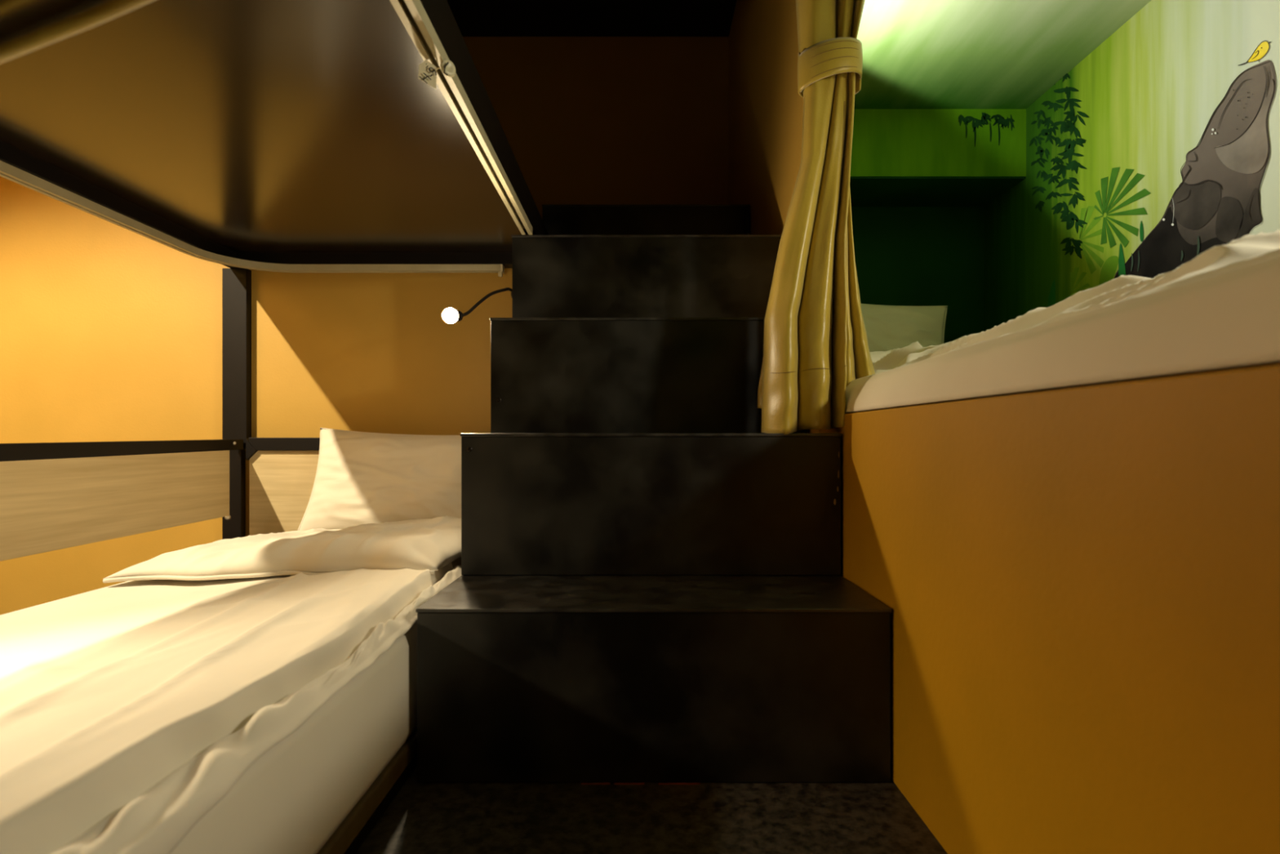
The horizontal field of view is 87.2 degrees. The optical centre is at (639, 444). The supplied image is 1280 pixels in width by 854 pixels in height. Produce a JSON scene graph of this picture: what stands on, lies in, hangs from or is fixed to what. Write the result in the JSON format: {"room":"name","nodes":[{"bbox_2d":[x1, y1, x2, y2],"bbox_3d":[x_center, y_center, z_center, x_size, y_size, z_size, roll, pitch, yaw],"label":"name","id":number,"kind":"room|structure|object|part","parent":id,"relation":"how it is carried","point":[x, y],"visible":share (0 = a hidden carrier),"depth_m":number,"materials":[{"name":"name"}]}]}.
{"room":"dormitory","nodes":[
{"label":"dormitory","id":0,"kind":"room"},
{"bbox_2d":[0,176,512,614],"bbox_3d":[-1.487,-0.650,2.437,2.226,2.548,0.077,0,0,0],"label":"wall","id":1,"kind":"structure","parent":0,"point":[109,331],"depth_m":2.40,"materials":[{"name":"paint"}]},
{"bbox_2d":[446,0,736,36],"bbox_3d":[-0.552,-1.950,0.856,4.095,0.052,4.807,0,0,0],"label":"ceiling","id":2,"kind":"structure","parent":0,"point":[473,18],"depth_m":3.04,"materials":[{"name":"black paint"}]},
{"bbox_2d":[462,36,728,217],"bbox_3d":[-1.065,-0.682,3.216,3.071,2.483,0.088,0,0,0],"label":"wall","id":3,"kind":"structure","parent":0,"point":[583,120],"depth_m":3.17,"materials":[{"name":"paint"}]},
{"bbox_2d":[355,765,947,853],"bbox_3d":[0.000,0.592,0.856,2.990,0.065,4.807,0,0,0],"label":"floor","id":4,"kind":"structure","parent":0,"point":[422,817],"depth_m":1.00,"materials":[{"name":"black carpet"}]},
{"bbox_2d":[0,0,548,560],"bbox_3d":[-0.888,-0.080,1.746,1.165,1.278,2.829,0,0,0],"label":"bunk bed","id":5,"kind":"object","parent":4,"relation":"on","point":[275,131],"visible":0.66,"depth_m":1.54,"materials":[{"name":"brown wood"}]},
{"bbox_3d":[-1.404,0.021,1.376,0.031,0.078,1.956,0,0,0],"label":"guard rail","id":6,"kind":"part","parent":5,"relation":"part of","materials":[{"name":"black metal"}]},
{"bbox_3d":[-1.427,-0.030,2.380,0.086,1.179,0.031,0,0,0],"label":"post","id":7,"kind":"part","parent":5,"relation":"part of","materials":[{"name":"black metal"}]},
{"bbox_2d":[0,160,504,276],"bbox_3d":[-0.949,-0.599,1.359,0.954,0.040,1.967,0,0,0],"label":"track","id":8,"kind":"object","parent":5,"relation":"attached to","point":[8,171],"visible":1,"depth_m":2.11,"materials":[{"name":"beige metal"}]},
{"bbox_3d":[-0.865,-0.668,1.348,1.048,0.017,1.923,0,0,0],"label":"underside panel","id":9,"kind":"part","parent":5,"relation":"part of","materials":[{"name":"brown wood"}]},
{"bbox_3d":[-0.868,0.205,2.344,0.978,0.369,0.020,0,0,0],"label":"headboard","id":10,"kind":"part","parent":5,"relation":"part of","materials":[{"name":"brown wood"}]},
{"bbox_3d":[-0.866,-0.001,2.340,0.972,0.044,0.039,0,0,0],"label":"head rail","id":11,"kind":"part","parent":5,"relation":"part of","materials":[{"name":"black metal"}]},
{"bbox_2d":[389,0,532,235],"bbox_3d":[-0.322,-0.608,1.146,0.030,0.022,1.542,0,0,0],"label":"track","id":12,"kind":"object","parent":5,"relation":"attached to","point":[412,14],"visible":0.89,"depth_m":1.19,"materials":[{"name":"beige metal"}]},
{"bbox_2d":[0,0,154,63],"bbox_3d":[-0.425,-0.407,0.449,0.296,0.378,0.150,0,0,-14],"label":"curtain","id":13,"kind":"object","parent":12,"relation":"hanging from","point":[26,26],"visible":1,"depth_m":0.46,"materials":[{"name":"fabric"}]},
{"bbox_2d":[417,59,440,88],"bbox_3d":[-0.322,-0.579,1.052,0.019,0.046,0.052,0,0,38],"label":"paper tag","id":14,"kind":"object","parent":12,"relation":"hanging from","point":[427,70],"visible":0.93,"depth_m":1.04,"materials":[{"name":"beige paper"}]},
{"bbox_2d":[440,58,455,77],"bbox_3d":[-0.300,-0.591,1.057,0.011,0.030,0.027,0,0,41],"label":"clip","id":15,"kind":"object","parent":12,"relation":"hanging from","point":[447,67],"visible":1,"depth_m":1.06,"materials":[{"name":"beige plastic"}]},
{"bbox_2d":[169,556,461,853],"bbox_3d":[-0.766,0.435,1.304,0.766,0.247,1.978,0,0,0],"label":"mattress","id":16,"kind":"object","parent":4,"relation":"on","point":[322,788],"visible":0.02,"depth_m":0.84,"materials":[{"name":"beige fabric"}]},
{"bbox_2d":[0,515,462,853],"bbox_3d":[-0.759,0.260,1.197,0.793,0.120,1.734,0,0,0],"label":"duvet","id":17,"kind":"object","parent":16,"relation":"on","point":[130,709],"visible":0.91,"depth_m":0.83,"materials":[{"name":"beige fabric"}]},
{"bbox_2d":[297,427,461,530],"bbox_3d":[-0.771,0.125,2.190,0.640,0.363,0.182,0,0,0],"label":"pillow","id":18,"kind":"object","parent":16,"relation":"on","point":[362,477],"visible":0.68,"depth_m":2.15,"materials":[{"name":"beige fabric"}]},
{"bbox_2d":[415,204,892,784],"bbox_3d":[0.023,-0.171,2.132,0.784,1.462,2.056,0,0,0],"label":"staircase","id":19,"kind":"structure","parent":4,"relation":"on","point":[651,587],"depth_m":1.38,"materials":[{"name":"wood"}]},
{"bbox_2d":[442,287,512,323],"bbox_3d":[-0.426,-0.393,1.861,0.046,0.174,0.376,0,0,18],"label":"reading lamp","id":20,"kind":"object","parent":19,"relation":"attached to","point":[450,315],"visible":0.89,"depth_m":1.71,"materials":[{"name":"beige"}]},
{"bbox_3d":[-0.481,-0.326,1.702,0.039,0.039,0.039,0,0,0],"label":"bulb","id":21,"kind":"part","parent":20,"relation":"part of","materials":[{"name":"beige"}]},
{"bbox_2d":[851,206,984,343],"bbox_3d":[0.892,-0.304,2.597,0.844,1.726,0.066,0,0,0],"label":"wall","id":22,"kind":"structure","parent":0,"point":[904,255],"depth_m":2.56,"materials":[{"name":"green paint"}]},
{"bbox_2d":[849,176,1026,206],"bbox_3d":[0.892,-0.909,2.427,0.844,0.006,0.274,0,0,0],"label":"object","id":23,"kind":"structure","parent":22,"relation":"attached to","point":[865,191],"depth_m":2.39,"materials":[{"name":"green paint"}]},
{"bbox_2d":[850,109,1026,176],"bbox_3d":[0.892,-1.027,2.425,0.844,0.229,0.276,0,0,0],"label":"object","id":24,"kind":"structure","parent":22,"relation":"attached to","point":[886,142],"depth_m":2.29,"materials":[{"name":"green paint"}]},
{"bbox_2d":[853,0,1151,109],"bbox_3d":[0.892,-1.154,0.950,0.844,0.026,3.227,0,0,0],"label":"ceiling","id":25,"kind":"structure","parent":0,"point":[917,54],"depth_m":1.93,"materials":[{"name":"green paint"}]},
{"bbox_2d":[728,0,1279,853],"bbox_3d":[0.445,-0.682,0.812,0.052,2.483,4.718,0,0,0],"label":"wall","id":26,"kind":"structure","parent":0,"point":[1081,585],"depth_m":0.66,"materials":[{"name":"paint"}]},
{"bbox_2d":[984,0,1279,331],"bbox_3d":[1.340,-0.304,0.983,0.052,1.726,3.293,0,0,0],"label":"wall","id":27,"kind":"structure","parent":0,"point":[1149,92],"depth_m":1.81,"materials":[{"name":"green paint"}]},
{"bbox_2d":[958,40,1275,306],"bbox_3d":[1.198,-0.638,1.837,0.231,1.079,0.899,0,0,0],"label":"mural","id":28,"kind":"object","parent":27,"relation":"attached to","point":[1216,201],"visible":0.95,"depth_m":1.60,"materials":[{"name":"green paint"}]},
{"bbox_3d":[0.892,-0.014,0.950,0.844,0.029,3.227,0,0,0],"label":"floor","id":29,"kind":"structure","parent":0,"visible":0},
{"bbox_2d":[845,361,1279,413],"bbox_3d":[0.891,-0.074,0.956,0.826,0.090,3.127,0,0,0],"label":"mattress","id":30,"kind":"object","parent":29,"relation":"on","point":[1277,362],"visible":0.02,"depth_m":0.69,"materials":[{"name":"white fabric"}]},
{"bbox_2d":[860,303,947,351],"bbox_3d":[0.836,-0.339,2.408,0.555,0.424,0.162,0,0,6],"label":"pillow","id":31,"kind":"object","parent":30,"relation":"on","point":[887,327],"visible":0.31,"depth_m":2.38,"materials":[{"name":"beige fabric"}]},
{"bbox_2d":[845,229,1279,413],"bbox_3d":[0.860,-0.152,0.790,0.874,0.212,2.576,0,0,0],"label":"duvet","id":32,"kind":"object","parent":30,"relation":"on","point":[1220,308],"visible":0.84,"depth_m":0.65,"materials":[{"name":"beige fabric"}]},
{"bbox_3d":[0.445,-1.539,0.011,0.052,0.770,3.116,0,0,0],"label":"wall","id":33,"kind":"structure","parent":0,"visible":0},
{"bbox_3d":[0.442,-1.139,0.497,0.030,0.022,2.100,0,0,0],"label":"track","id":34,"kind":"object","parent":33,"relation":"attached to","visible":0},
{"bbox_2d":[757,0,875,434],"bbox_3d":[0.407,-0.638,1.433,0.295,1.237,0.145,0,0,0],"label":"curtain","id":35,"kind":"object","parent":34,"relation":"hanging from","point":[815,340],"visible":0.94,"depth_m":1.40,"materials":[{"name":"gold fabric"}]},
{"bbox_2d":[757,358,763,408],"bbox_3d":[0.288,-0.141,1.479,0.055,0.143,0.030,0,0,0],"label":"drape","id":36,"kind":"object","parent":35,"relation":"hanging from","point":[760,392],"depth_m":1.48,"materials":[{"name":"beige fabric"}]},
{"bbox_2d":[845,190,875,386],"bbox_3d":[0.494,-0.397,1.474,0.122,0.636,0.064,0,0,0],"label":"drape","id":37,"kind":"object","parent":35,"relation":"hanging from","point":[859,361],"depth_m":1.45,"materials":[{"name":"gold fabric"}]}
]}

